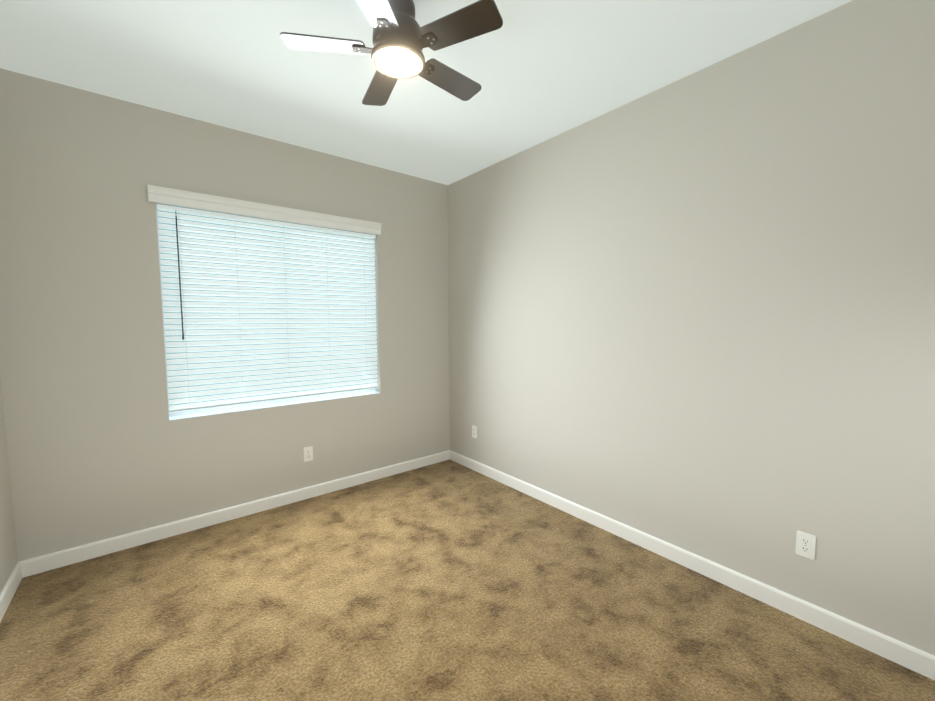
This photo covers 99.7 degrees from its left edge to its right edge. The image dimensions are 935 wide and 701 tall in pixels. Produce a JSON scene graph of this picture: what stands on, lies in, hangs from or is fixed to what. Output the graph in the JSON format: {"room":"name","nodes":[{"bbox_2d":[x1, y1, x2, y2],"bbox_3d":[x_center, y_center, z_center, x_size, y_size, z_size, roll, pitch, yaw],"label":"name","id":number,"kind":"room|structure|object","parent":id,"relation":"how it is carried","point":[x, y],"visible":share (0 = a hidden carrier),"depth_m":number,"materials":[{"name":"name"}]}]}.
{"room":"empty bedroom","nodes":[
{"label":"empty bedroom","id":0,"kind":"room"},
{"bbox_2d":[0,378,17,593],"bbox_3d":[-1.418,0.007,0.625,0.160,2.740,3.660,-4,6,-39],"label":"wall","id":1,"kind":"structure","parent":0,"point":[8,556],"depth_m":2.08,"materials":[{"name":"paint"}]},
{"bbox_2d":[0,562,21,621],"bbox_3d":[-1.345,1.323,0.779,0.014,0.092,3.660,-4,6,-39],"label":"baseboard","id":2,"kind":"structure","parent":1,"relation":"attached to","point":[10,587],"depth_m":2.02,"materials":[{"name":"white wood"}]},
{"bbox_2d":[0,68,449,561],"bbox_3d":[-1.396,-0.180,3.090,3.300,2.740,0.160,-4,6,-39],"label":"wall","id":3,"kind":"structure","parent":0,"point":[101,445],"depth_m":2.46,"materials":[{"name":"paint"}]},
{"bbox_2d":[19,450,449,577],"bbox_3d":[-1.336,1.145,3.122,2.980,0.092,0.014,-4,6,-39],"label":"baseboard","id":4,"kind":"structure","parent":3,"relation":"attached to","point":[48,562],"depth_m":2.73,"materials":[{"name":"white wood"}]},
{"bbox_2d":[147,184,381,234],"bbox_3d":[-1.361,-1.010,2.923,1.570,0.094,0.047,-4,6,-39],"label":"valance","id":5,"kind":"object","parent":3,"relation":"attached to","point":[165,195],"visible":0.94,"depth_m":2.80,"materials":[{"name":"white wood"}]},
{"bbox_2d":[156,205,375,416],"bbox_3d":[-1.446,-0.290,3.096,1.510,1.410,0.055,-4,6,-39],"label":"window unit","id":6,"kind":"structure","parent":3,"relation":"in","point":[181,413],"depth_m":2.87,"materials":[{"name":"white plastic"}]},
{"bbox_2d":[156,203,378,412],"bbox_3d":[-1.392,-0.307,3.026,1.498,1.362,0.078,-4,6,-39],"label":"window blinds","id":7,"kind":"object","parent":6,"relation":"attached to","point":[257,309],"visible":0.98,"depth_m":2.92,"materials":[{"name":"white plastic"}]},
{"bbox_2d":[169,391,379,419],"bbox_3d":[-1.397,0.415,3.091,1.508,0.004,0.092,-4,6,-39],"label":"window sill","id":8,"kind":"structure","parent":3,"relation":"attached to","point":[256,407],"depth_m":2.97,"materials":[{"name":"white paint"}]},
{"bbox_2d":[304,446,312,461],"bbox_3d":[-1.273,0.828,3.154,0.070,0.115,0.008,-4,6,-39],"label":"outlet","id":9,"kind":"object","parent":3,"relation":"attached to","point":[308,453],"visible":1,"depth_m":3.15,"materials":[{"name":"white plastic"}]},
{"bbox_2d":[0,0,851,184],"bbox_3d":[-0.202,-1.488,1.500,3.300,0.100,3.980,-4,6,-39],"label":"ceiling","id":10,"kind":"structure","parent":0,"point":[539,71],"depth_m":2.02,"materials":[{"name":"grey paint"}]},
{"bbox_2d":[280,0,502,105],"bbox_3d":[-0.282,-1.320,1.679,0.880,0.262,0.896,-4,6,-39],"label":"ceiling fan","id":11,"kind":"object","parent":10,"relation":"hanging from","point":[401,39],"visible":1,"depth_m":1.59,"materials":[{"name":"brown wood"}]},
{"bbox_2d":[0,459,934,700],"bbox_3d":[-0.191,1.343,1.714,3.300,0.100,3.980,-4,6,-39],"label":"floor","id":12,"kind":"structure","parent":0,"point":[449,580],"depth_m":1.88,"materials":[{"name":"carpet"}]},
{"bbox_2d":[448,0,934,655],"bbox_3d":[1.076,-0.147,2.528,0.160,2.740,3.820,-4,6,-39],"label":"wall","id":13,"kind":"structure","parent":0,"point":[694,312],"depth_m":2.00,"materials":[{"name":"paint"}]},
{"bbox_2d":[472,425,476,437],"bbox_3d":[0.064,0.769,3.726,0.008,0.115,0.070,-4,6,-39],"label":"outlet","id":14,"kind":"object","parent":13,"relation":"attached to","point":[474,431],"visible":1,"depth_m":3.72,"materials":[{"name":"white plastic"}]},
{"bbox_2d":[450,450,934,680],"bbox_3d":[0.834,1.161,2.796,0.014,0.092,3.247,-4,6,-39],"label":"baseboard","id":15,"kind":"structure","parent":13,"relation":"attached to","point":[919,661],"depth_m":2.04,"materials":[{"name":"white wood"}]},
{"bbox_2d":[795,531,815,559],"bbox_3d":[1.584,0.913,1.848,0.008,0.115,0.070,-4,6,-39],"label":"outlet","id":16,"kind":"object","parent":13,"relation":"attached to","point":[805,544],"visible":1,"depth_m":1.84,"materials":[{"name":"white plastic"}]}
]}

